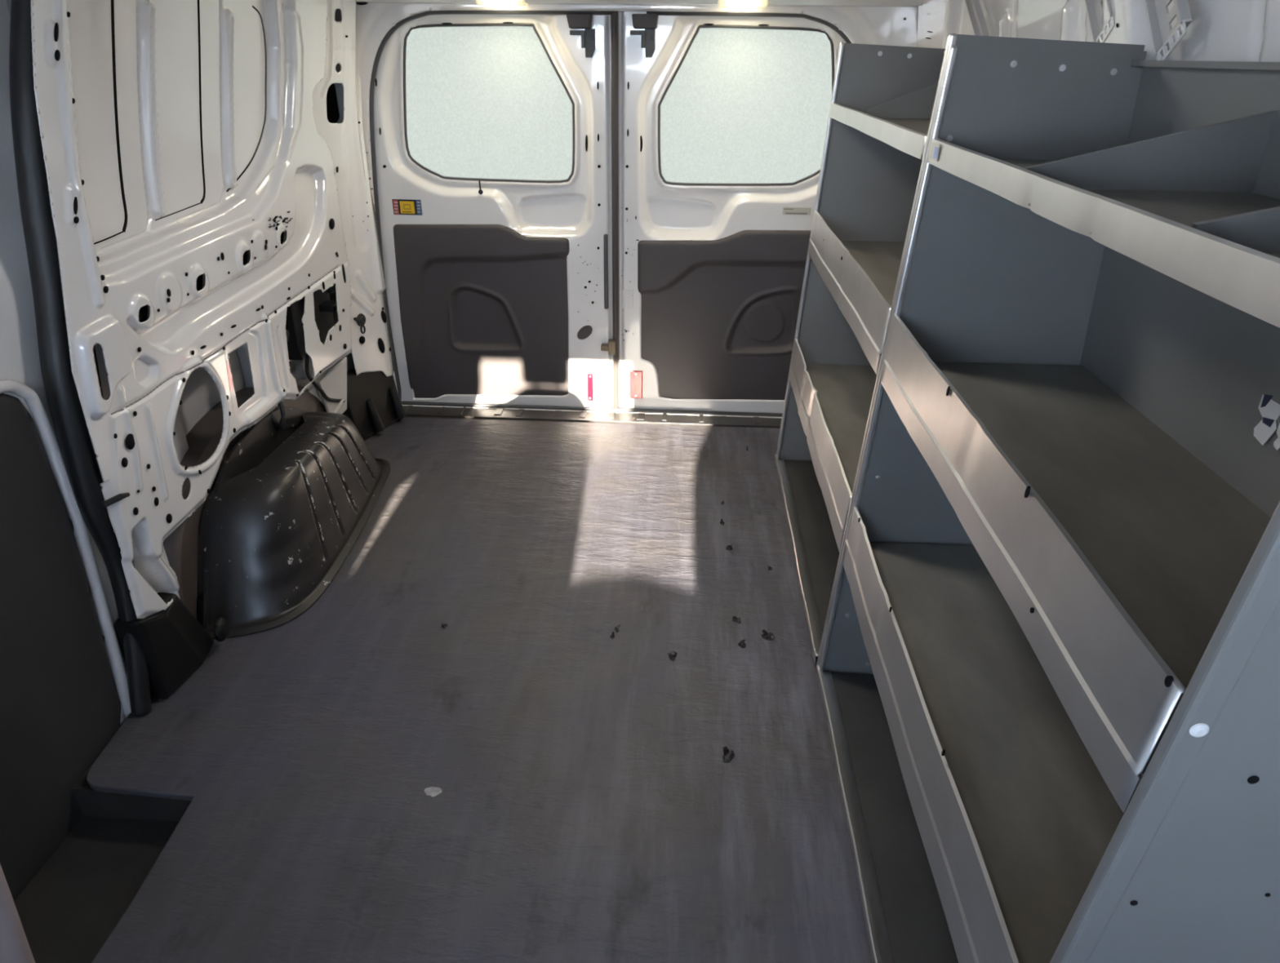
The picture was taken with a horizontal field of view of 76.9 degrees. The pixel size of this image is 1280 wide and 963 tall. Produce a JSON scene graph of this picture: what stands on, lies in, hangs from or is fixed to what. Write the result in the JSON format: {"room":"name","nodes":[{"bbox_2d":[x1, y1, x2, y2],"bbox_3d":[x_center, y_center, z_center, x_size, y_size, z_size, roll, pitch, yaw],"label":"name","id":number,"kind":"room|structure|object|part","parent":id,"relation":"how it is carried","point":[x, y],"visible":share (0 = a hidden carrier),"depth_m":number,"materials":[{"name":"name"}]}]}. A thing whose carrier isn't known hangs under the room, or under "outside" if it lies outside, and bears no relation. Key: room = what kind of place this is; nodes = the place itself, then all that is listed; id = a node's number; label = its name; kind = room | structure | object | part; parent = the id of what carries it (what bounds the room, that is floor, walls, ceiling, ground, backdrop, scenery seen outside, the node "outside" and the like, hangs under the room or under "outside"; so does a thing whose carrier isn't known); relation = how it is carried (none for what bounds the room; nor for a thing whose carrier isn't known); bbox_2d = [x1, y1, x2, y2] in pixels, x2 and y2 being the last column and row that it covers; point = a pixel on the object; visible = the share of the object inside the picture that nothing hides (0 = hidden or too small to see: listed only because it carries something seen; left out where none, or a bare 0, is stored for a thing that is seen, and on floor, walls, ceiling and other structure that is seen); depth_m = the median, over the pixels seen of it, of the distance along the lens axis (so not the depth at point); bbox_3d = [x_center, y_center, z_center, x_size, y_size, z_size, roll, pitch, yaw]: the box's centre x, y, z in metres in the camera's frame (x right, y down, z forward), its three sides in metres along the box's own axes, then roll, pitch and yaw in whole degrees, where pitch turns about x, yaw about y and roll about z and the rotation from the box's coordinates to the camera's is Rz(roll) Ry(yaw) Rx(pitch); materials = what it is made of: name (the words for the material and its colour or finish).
{"room":"vehicle interior","nodes":[
{"label":"vehicle interior","id":0,"kind":"room"},
{"bbox_2d":[72,719,125,788],"bbox_3d":[-0.196,0.641,1.436,1.940,0.034,3.810,2,28,3],"label":"subfloor","id":1,"kind":"structure","parent":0,"point":[84,775],"depth_m":1.53,"materials":[{"name":"rubber"}]},
{"bbox_2d":[13,778,191,962],"bbox_3d":[-1.011,0.917,0.964,0.420,0.094,1.320,2,28,3],"label":"well","id":2,"kind":"object","parent":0,"point":[73,904],"visible":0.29,"depth_m":1.43,"materials":[{"name":"plastic"}]},
{"bbox_2d":[114,592,229,698],"bbox_3d":[-0.994,0.324,1.729,0.124,0.205,0.204,2,28,3],"label":"trim","id":3,"kind":"structure","parent":0,"point":[174,644],"depth_m":1.69,"materials":[{"name":"black plastic"}]},
{"bbox_2d":[6,0,354,463],"bbox_3d":[-1.024,-0.526,2.054,0.151,1.500,1.750,2,28,3],"label":"wall","id":4,"kind":"structure","parent":0,"point":[201,393],"depth_m":2.05,"materials":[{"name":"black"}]},
{"bbox_2d":[0,0,180,962],"bbox_3d":[-1.007,0.112,0.968,0.193,1.509,1.380,2,28,3],"label":"door","id":5,"kind":"structure","parent":4,"relation":"in","point":[64,694],"depth_m":1.41,"materials":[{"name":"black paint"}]},
{"bbox_3d":[-1.000,0.539,1.148,0.167,0.553,0.042,2,28,3],"label":"grab handle","id":6,"kind":"part","parent":5,"relation":"part of","materials":[{"name":"grey plastic"}]},
{"bbox_3d":[-1.083,0.416,1.129,0.013,0.822,0.972,2,28,3],"label":"trim panel","id":7,"kind":"part","parent":5,"relation":"part of","materials":[{"name":"black plastic"}]},
{"bbox_2d":[163,385,326,619],"bbox_3d":[-1.058,-0.034,2.198,0.081,0.395,0.940,2,28,3],"label":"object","id":8,"kind":"object","parent":4,"relation":"attached to","point":[181,547],"visible":0.32,"depth_m":1.91,"materials":[{"name":"metal"}]},
{"bbox_2d":[269,401,285,430],"bbox_3d":[-0.977,-0.180,2.163,0.053,0.092,0.030,2,28,3],"label":"wire loop","id":9,"kind":"object","parent":8,"relation":"attached to","point":[280,426],"visible":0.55,"depth_m":2.16,"materials":[{"name":"black rubber"}]},
{"bbox_2d":[308,356,346,413],"bbox_3d":[-0.988,-0.246,2.543,0.035,0.194,0.331,2,28,3],"label":"panel","id":10,"kind":"object","parent":8,"relation":"attached to","point":[334,384],"visible":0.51,"depth_m":2.56,"materials":[{"name":"white metal"}]},
{"bbox_2d":[304,353,345,402],"bbox_3d":[-0.966,-0.309,2.480,0.022,0.229,0.218,2,28,3],"label":"cable","id":11,"kind":"object","parent":10,"relation":"attached to","point":[315,384],"visible":0.9,"depth_m":2.40,"materials":[{"name":"black rubber"}]},
{"bbox_2d":[283,231,337,359],"bbox_3d":[-0.990,-0.567,2.409,0.110,0.340,0.260,2,28,3],"label":"mechanism","id":12,"kind":"object","parent":4,"relation":"attached to","point":[324,308],"visible":0.3,"depth_m":2.37,"materials":[{"name":"black metal"}]},
{"bbox_2d":[31,0,351,618],"bbox_3d":[-0.936,-0.550,1.882,0.123,1.271,1.278,2,28,3],"label":"wall","id":13,"kind":"structure","parent":0,"point":[180,140],"depth_m":1.68,"materials":[{"name":"white metal"}]},
{"bbox_2d":[8,0,151,715],"bbox_3d":[-1.004,-0.191,1.476,0.067,1.357,0.334,6,28,10],"label":"weatherstrip","id":14,"kind":"object","parent":13,"relation":"attached to","point":[79,457],"visible":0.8,"depth_m":1.38,"materials":[{"name":"black rubber"}]},
{"bbox_2d":[101,492,129,507],"bbox_3d":[-0.976,0.032,1.504,0.013,0.014,0.050,14,31,24],"label":"clip","id":15,"kind":"object","parent":14,"relation":"attached to","point":[118,497],"visible":1,"depth_m":1.50,"materials":[{"name":"black plastic"}]},
{"bbox_2d":[285,329,294,373],"bbox_3d":[-0.969,-0.333,2.179,0.037,0.135,0.160,0,28,-1],"label":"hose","id":16,"kind":"object","parent":13,"relation":"attached to","point":[291,364],"visible":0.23,"depth_m":2.21,"materials":[{"name":"black rubber"}]},
{"bbox_2d":[312,0,394,376],"bbox_3d":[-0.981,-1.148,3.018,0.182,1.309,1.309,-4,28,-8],"label":"pillar","id":17,"kind":"structure","parent":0,"point":[371,351],"depth_m":2.58,"materials":[{"name":"white metal"}]},
{"bbox_2d":[353,313,365,333],"bbox_3d":[-0.936,-0.527,2.704,0.017,0.069,0.057,12,30,20],"label":"plug","id":18,"kind":"object","parent":17,"relation":"attached to","point":[360,319],"visible":1,"depth_m":2.70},
{"bbox_2d":[342,368,406,440],"bbox_3d":[-0.941,-0.308,2.873,0.162,0.249,0.358,2,28,3],"label":"cover","id":19,"kind":"structure","parent":0,"point":[374,404],"depth_m":2.83,"materials":[{"name":"black plastic"}]},
{"bbox_2d":[86,417,871,962],"bbox_3d":[-0.174,0.642,1.364,1.870,0.027,3.685,2,28,3],"label":"floor","id":20,"kind":"structure","parent":0,"point":[556,698],"depth_m":1.60,"materials":[{"name":"rubber"}]},
{"bbox_2d":[196,406,390,639],"bbox_3d":[-0.904,-0.009,2.200,0.256,0.353,0.953,2,28,3],"label":"wheel arch cover","id":21,"kind":"object","parent":20,"relation":"on","point":[286,508],"visible":0.94,"depth_m":1.99,"materials":[{"name":"black plastic"}]},
{"bbox_2d":[333,398,345,413],"bbox_3d":[-0.924,-0.227,2.466,0.008,0.016,0.106,2,28,3],"label":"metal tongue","id":22,"kind":"object","parent":21,"relation":"attached to","point":[342,400],"visible":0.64,"depth_m":2.47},
{"bbox_2d":[774,33,1146,669],"bbox_3d":[0.619,-0.364,1.952,0.390,1.238,1.050,2,28,3],"label":"shelving unit","id":23,"kind":"object","parent":20,"relation":"on","point":[884,100],"visible":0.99,"depth_m":2.17,"materials":[{"name":"grey paint"}]},
{"bbox_3d":[0.615,0.174,2.239,0.378,0.003,1.022,2,28,3],"label":"shelf","id":24,"kind":"part","parent":23,"relation":"part of","materials":[{"name":"grey metal"}]},
{"bbox_3d":[0.627,-0.126,2.079,0.361,0.003,1.022,2,28,3],"label":"shelf","id":25,"kind":"part","parent":23,"relation":"part of","materials":[{"name":"metal"}]},
{"bbox_3d":[0.652,-0.608,2.414,0.378,1.237,0.003,2,28,3],"label":"panel","id":26,"kind":"part","parent":23,"relation":"part of","materials":[{"name":"grey paint"}]},
{"bbox_3d":[0.639,-0.461,1.901,0.340,0.003,1.022,2,28,3],"label":"shelf","id":27,"kind":"part","parent":23,"relation":"part of","materials":[{"name":"metal"}]},
{"bbox_3d":[0.641,-0.757,1.744,0.303,0.003,1.022,2,28,3],"label":"shelf","id":28,"kind":"part","parent":23,"relation":"part of","materials":[{"name":"metal"}]},
{"bbox_3d":[0.589,-0.120,1.493,0.378,1.237,0.003,2,28,3],"label":"panel","id":29,"kind":"part","parent":23,"relation":"part of","materials":[{"name":"grey paint"}]},
{"bbox_3d":[0.796,-0.349,1.949,0.035,1.217,1.047,2,28,3],"label":"panel","id":30,"kind":"part","parent":23,"relation":"part of","materials":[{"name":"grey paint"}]},
{"bbox_2d":[816,45,1279,962],"bbox_3d":[0.557,0.115,1.066,0.390,1.222,0.965,2,28,3],"label":"shelving unit","id":31,"kind":"object","parent":20,"relation":"on","point":[1047,673],"visible":1,"depth_m":1.04,"materials":[{"name":"grey paint"}]},
{"bbox_3d":[0.554,0.645,1.349,0.378,0.003,0.934,2,28,3],"label":"shelf","id":32,"kind":"part","parent":31,"relation":"part of","materials":[{"name":"grey metal"}]},
{"bbox_2d":[929,142,939,161],"bbox_3d":[0.450,-0.503,1.231,0.001,0.023,0.040,2,28,3],"label":"sticker","id":33,"kind":"object","parent":31,"relation":"attached to","point":[935,148],"visible":1,"depth_m":1.23,"materials":[{"name":"beige paper"}]},
{"bbox_3d":[0.588,-0.109,1.490,0.378,1.221,0.003,2,28,3],"label":"panel","id":34,"kind":"part","parent":31,"relation":"part of","materials":[{"name":"grey paint"}]},
{"bbox_3d":[0.566,0.345,1.190,0.361,0.003,0.934,2,28,3],"label":"shelf","id":35,"kind":"part","parent":31,"relation":"part of","materials":[{"name":"metal"}]},
{"bbox_3d":[0.578,0.011,1.012,0.340,0.003,0.934,2,28,3],"label":"shelf","id":36,"kind":"part","parent":31,"relation":"part of","materials":[{"name":"metal"}]},
{"bbox_3d":[0.580,-0.285,0.855,0.303,0.003,0.934,2,28,3],"label":"shelf","id":37,"kind":"part","parent":31,"relation":"part of","materials":[{"name":"metal"}]},
{"bbox_3d":[0.735,0.130,1.064,0.034,1.201,0.960,2,28,3],"label":"panel","id":38,"kind":"part","parent":31,"relation":"part of","materials":[{"name":"grey paint"}]},
{"bbox_3d":[0.530,0.338,0.646,0.378,1.221,0.003,2,28,3],"label":"panel","id":39,"kind":"part","parent":31,"relation":"part of","materials":[{"name":"grey paint"}]},
{"bbox_2d":[1253,394,1279,450],"bbox_3d":[0.741,-0.073,0.945,0.002,0.066,0.060,2,28,3],"label":"label","id":40,"kind":"object","parent":31,"relation":"attached to","point":[1269,410],"visible":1,"depth_m":0.95,"materials":[{"name":"white paper"}]},
{"bbox_2d":[333,3,918,417],"bbox_3d":[-0.086,-0.893,2.729,1.920,1.467,0.027,2,28,3],"label":"door frame","id":41,"kind":"structure","parent":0,"point":[886,26],"depth_m":2.46,"materials":[{"name":"white paint"}]},
{"bbox_2d":[373,13,616,408],"bbox_3d":[-0.526,-0.912,2.802,0.892,1.490,0.115,2,28,3],"label":"door","id":42,"kind":"structure","parent":41,"relation":"in","point":[493,132],"depth_m":2.79,"materials":[{"name":"white paint"}]},
{"bbox_3d":[-0.567,-0.600,2.967,0.637,0.675,0.034,2,28,3],"label":"trim panel","id":43,"kind":"part","parent":42,"relation":"part of","materials":[{"name":"grey plastic"}]},
{"bbox_2d":[402,405,782,428],"bbox_3d":[-0.095,-0.239,3.039,1.720,0.019,0.128,2,28,3],"label":"door sill","id":44,"kind":"structure","parent":41,"relation":"attached to","point":[411,411],"depth_m":3.03,"materials":[{"name":"metal"}]},
{"bbox_2d":[368,10,851,417],"bbox_3d":[-0.085,-0.857,2.779,1.710,1.342,0.020,2,28,3],"label":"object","id":45,"kind":"structure","parent":41,"relation":"attached to","point":[405,20],"depth_m":2.65,"materials":[{"name":"grey rubber"}]},
{"bbox_2d":[610,10,619,409],"bbox_3d":[-0.084,-0.871,2.797,0.022,1.330,0.062,2,28,3],"label":"door seal","id":46,"kind":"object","parent":41,"relation":"attached to","point":[614,17],"depth_m":2.72,"materials":[{"name":"grey rubber"}]},
{"bbox_2d":[617,10,845,413],"bbox_3d":[0.361,-0.879,2.758,0.890,1.490,0.115,2,28,3],"label":"door","id":47,"kind":"structure","parent":41,"relation":"in","point":[723,120],"depth_m":2.73,"materials":[{"name":"white paint"}]},
{"bbox_3d":[0.352,-0.582,2.914,0.725,0.647,0.034,2,28,3],"label":"trim panel","id":48,"kind":"part","parent":47,"relation":"part of","materials":[{"name":"grey plastic"}]},
{"bbox_2d":[356,0,922,7],"bbox_3d":[-0.048,-1.462,2.364,1.790,0.109,0.125,2,28,3],"label":"header beam","id":49,"kind":"structure","parent":0,"point":[868,3],"depth_m":2.37,"materials":[{"name":"white metal"}]},
{"bbox_2d":[475,0,528,8],"bbox_3d":[-0.412,-1.435,2.409,0.144,0.032,0.090,2,28,3],"label":"lamp","id":50,"kind":"object","parent":49,"relation":"attached to","point":[491,3],"visible":0.97,"depth_m":2.38,"materials":[{"name":"beige plastic"}]},
{"bbox_2d":[717,0,768,9],"bbox_3d":[0.302,-1.409,2.373,0.144,0.032,0.090,2,28,3],"label":"lamp","id":51,"kind":"object","parent":49,"relation":"attached to","point":[731,4],"visible":0.99,"depth_m":2.34,"materials":[{"name":"beige plastic"}]},
{"bbox_2d":[916,0,1279,62],"bbox_3d":[0.736,-0.114,1.281,0.074,1.470,3.655,2,28,3],"label":"wall","id":52,"kind":"structure","parent":0,"point":[1219,30],"depth_m":1.24,"materials":[{"name":"white metal"}]},
{"bbox_2d":[964,0,989,35],"bbox_3d":[0.791,-1.118,1.907,0.023,0.173,0.187,-2,28,-5],"label":"bracket","id":53,"kind":"object","parent":52,"relation":"attached to","point":[975,11],"visible":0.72,"depth_m":1.90,"materials":[{"name":"white metal"}]},
{"bbox_2d":[1084,0,1115,42],"bbox_3d":[0.754,-0.775,1.317,0.034,0.131,0.121,2,28,3],"label":"bracket","id":54,"kind":"object","parent":52,"relation":"attached to","point":[1094,7],"visible":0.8,"depth_m":1.34,"materials":[{"name":"white metal"}]},
{"bbox_2d":[1144,0,1191,60],"bbox_3d":[0.743,-0.660,1.136,0.033,0.134,0.123,2,28,3],"label":"bracket","id":55,"kind":"object","parent":52,"relation":"attached to","point":[1165,38],"visible":0.94,"depth_m":1.15,"materials":[{"name":"white metal"}]}
]}

